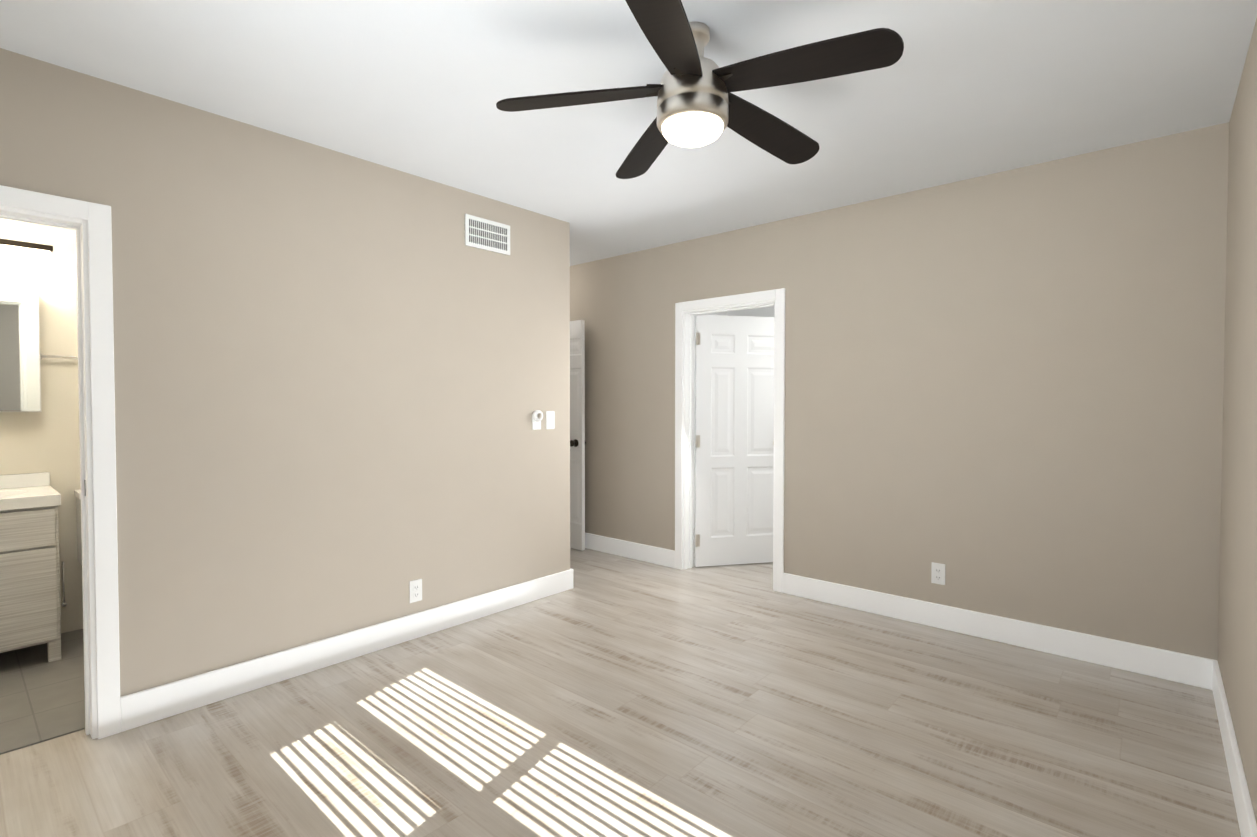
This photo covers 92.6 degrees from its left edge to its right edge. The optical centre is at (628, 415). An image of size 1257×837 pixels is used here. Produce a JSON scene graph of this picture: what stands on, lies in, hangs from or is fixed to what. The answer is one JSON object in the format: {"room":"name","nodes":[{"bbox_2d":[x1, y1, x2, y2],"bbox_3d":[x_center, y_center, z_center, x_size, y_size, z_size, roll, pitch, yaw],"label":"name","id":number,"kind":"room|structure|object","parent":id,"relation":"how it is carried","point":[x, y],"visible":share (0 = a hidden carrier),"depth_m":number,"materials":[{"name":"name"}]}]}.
{"room":"empty bedroom","nodes":[
{"label":"empty bedroom","id":0,"kind":"room"},
{"bbox_2d":[0,218,82,632],"bbox_3d":[-2.983,-0.047,3.381,0.120,2.440,2.120,1,2,41],"label":"wall","id":1,"kind":"structure","parent":0,"point":[46,439],"depth_m":3.20,"materials":[{"name":"paint"}]},
{"bbox_2d":[0,289,41,411],"bbox_3d":[-3.223,-0.322,2.928,0.107,0.610,0.500,1,2,41],"label":"mirrored medicine cabinet","id":2,"kind":"object","parent":1,"relation":"attached to","point":[20,377],"visible":1,"depth_m":3.02,"materials":[{"name":"white mirror"}]},
{"bbox_2d":[0,238,52,255],"bbox_3d":[-3.213,-0.847,2.914,0.124,0.100,0.600,1,2,41],"label":"sconce","id":3,"kind":"object","parent":1,"relation":"attached to","point":[25,247],"visible":1,"depth_m":3.03,"materials":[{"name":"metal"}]},
{"bbox_2d":[40,353,77,359],"bbox_3d":[-2.883,-0.317,3.355,0.055,0.043,0.644,1,2,41],"label":"towel rail","id":4,"kind":"object","parent":1,"relation":"attached to","point":[58,356],"visible":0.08,"depth_m":3.17,"materials":[{"name":"silver metal"}]},
{"bbox_2d":[0,629,84,754],"bbox_3d":[-2.468,1.181,2.876,1.355,0.006,2.000,1,2,41],"label":"floor","id":5,"kind":"structure","parent":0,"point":[42,698],"depth_m":2.55,"materials":[{"name":"beige tile"}]},
{"bbox_2d":[0,472,60,661],"bbox_3d":[-3.093,0.686,2.802,0.491,1.000,0.616,1,2,41],"label":"bathroom vanity","id":6,"kind":"object","parent":5,"relation":"on","point":[30,611],"visible":0.98,"depth_m":2.82,"materials":[{"name":"brown wood"}]},
{"bbox_2d":[60,489,81,606],"bbox_3d":[-2.627,0.790,3.178,0.704,0.775,0.499,1,2,41],"label":"toilet","id":7,"kind":"object","parent":5,"relation":"on","point":[77,494],"visible":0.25,"depth_m":3.20,"materials":[{"name":"white ceramic"}]},
{"bbox_2d":[0,48,569,696],"bbox_3d":[-1.544,-0.034,2.784,0.120,2.440,3.360,1,2,41],"label":"wall","id":8,"kind":"structure","parent":0,"point":[340,378],"depth_m":2.73,"materials":[{"name":"paint"}]},
{"bbox_2d":[0,185,120,738],"bbox_3d":[-2.262,0.215,1.972,0.152,1.977,0.869,1,2,41],"label":"door frame","id":9,"kind":"structure","parent":8,"relation":"attached to","point":[90,223],"depth_m":2.22,"materials":[{"name":"white wood"}]},
{"bbox_2d":[120,569,571,731],"bbox_3d":[-1.155,1.112,3.150,0.016,0.132,2.333,1,2,41],"label":"baseboard","id":10,"kind":"structure","parent":8,"relation":"attached to","point":[147,706],"depth_m":2.79,"materials":[{"name":"white wood"}]},
{"bbox_2d":[409,579,421,602],"bbox_3d":[-1.127,0.927,3.183,0.008,0.115,0.070,1,2,41],"label":"outlet","id":11,"kind":"object","parent":8,"relation":"attached to","point":[415,588],"visible":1,"depth_m":3.18,"materials":[{"name":"white plastic"}]},
{"bbox_2d":[465,214,509,254],"bbox_3d":[-0.816,-1.052,3.493,0.010,0.175,0.310,1,2,41],"label":"air vent","id":12,"kind":"object","parent":8,"relation":"in","point":[486,234],"visible":1,"depth_m":3.48,"materials":[{"name":"grey metal"}]},
{"bbox_2d":[532,410,542,429],"bbox_3d":[-0.569,0.025,3.779,0.034,0.123,0.072,1,2,41],"label":"light switch","id":13,"kind":"object","parent":8,"relation":"attached to","point":[537,416],"visible":1,"depth_m":3.77,"materials":[{"name":"white plastic"}]},
{"bbox_2d":[546,411,554,428],"bbox_3d":[-0.502,0.027,3.873,0.010,0.115,0.070,1,2,41],"label":"light switch","id":14,"kind":"object","parent":8,"relation":"attached to","point":[550,419],"visible":1,"depth_m":3.87,"materials":[{"name":"white plastic"}]},
{"bbox_2d":[0,548,1240,836],"bbox_3d":[-0.013,1.221,3.502,5.480,0.100,6.620,1,2,41],"label":"floor","id":15,"kind":"structure","parent":0,"point":[612,696],"depth_m":2.21,"materials":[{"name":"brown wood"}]},
{"bbox_2d":[0,0,1256,265],"bbox_3d":[-0.013,-1.319,3.447,5.480,0.100,6.620,1,2,41],"label":"ceiling","id":16,"kind":"structure","parent":0,"point":[958,90],"depth_m":2.25,"materials":[{"name":"paint"}]},
{"bbox_2d":[496,0,903,178],"bbox_3d":[0.244,-1.060,1.928,1.183,0.350,1.196,1,2,41],"label":"ceiling fan","id":17,"kind":"object","parent":16,"relation":"hanging from","point":[699,104],"visible":1,"depth_m":1.84,"materials":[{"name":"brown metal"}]},
{"bbox_2d":[694,311,726,506],"bbox_3d":[0.422,-0.099,5.787,0.120,2.440,1.770,1,2,41],"label":"wall","id":18,"kind":"structure","parent":0,"point":[722,313],"depth_m":5.97,"materials":[{"name":"white paint"}]},
{"bbox_2d":[727,306,774,316],"bbox_3d":[2.030,-0.096,5.633,2.740,2.440,0.120,1,2,41],"label":"wall","id":19,"kind":"structure","parent":0,"point":[768,311],"depth_m":6.16,"materials":[{"name":"white paint"}]},
{"bbox_2d":[570,122,1228,660],"bbox_3d":[0.775,-0.065,4.220,5.080,2.440,0.120,1,2,41],"label":"wall","id":20,"kind":"structure","parent":0,"point":[1004,394],"depth_m":3.15,"materials":[{"name":"paint"}]},
{"bbox_2d":[570,320,585,550],"bbox_3d":[-0.664,0.159,5.276,0.760,1.930,0.171,1,2,41],"label":"entry door","id":21,"kind":"structure","parent":20,"relation":"in","point":[577,435],"depth_m":5.05,"materials":[{"name":"white wood"}]},
{"bbox_2d":[585,533,674,567],"bbox_3d":[-0.412,1.068,5.197,2.038,0.132,0.016,1,2,41],"label":"baseboard","id":22,"kind":"structure","parent":20,"relation":"attached to","point":[645,553],"depth_m":4.80,"materials":[{"name":"white wood"}]},
{"bbox_2d":[675,288,784,592],"bbox_3d":[0.730,0.158,4.264,0.884,1.992,0.152,1,2,41],"label":"door frame","id":23,"kind":"structure","parent":20,"relation":"attached to","point":[686,312],"depth_m":4.45,"materials":[{"name":"white wood"}]},
{"bbox_2d":[694,315,773,566],"bbox_3d":[0.866,0.189,4.601,0.479,1.900,0.617,1,2,41],"label":"closet door","id":24,"kind":"structure","parent":20,"relation":"in","point":[734,439],"depth_m":4.58,"materials":[{"name":"white wood"}]},
{"bbox_2d":[931,562,945,584],"bbox_3d":[1.717,0.874,3.328,0.070,0.115,0.008,1,2,41],"label":"outlet","id":25,"kind":"object","parent":20,"relation":"attached to","point":[937,573],"visible":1,"depth_m":3.33,"materials":[{"name":"white plastic"}]},
{"bbox_2d":[783,573,1217,689],"bbox_3d":[1.783,1.110,3.270,2.038,0.132,0.016,1,2,41],"label":"baseboard","id":26,"kind":"structure","parent":20,"relation":"attached to","point":[1192,670],"depth_m":3.07,"materials":[{"name":"white wood"}]},
{"bbox_2d":[1218,18,1256,822],"bbox_3d":[1.203,0.006,0.950,0.120,2.440,4.230,1,2,41],"label":"wall","id":27,"kind":"structure","parent":0,"point":[1237,643],"depth_m":2.02,"materials":[{"name":"paint"}]},
{"bbox_2d":[1212,661,1256,836],"bbox_3d":[1.187,1.158,1.059,0.016,0.132,4.094,1,2,41],"label":"baseboard","id":28,"kind":"structure","parent":27,"relation":"attached to","point":[1244,810],"depth_m":1.92,"materials":[{"name":"white"}]}
]}

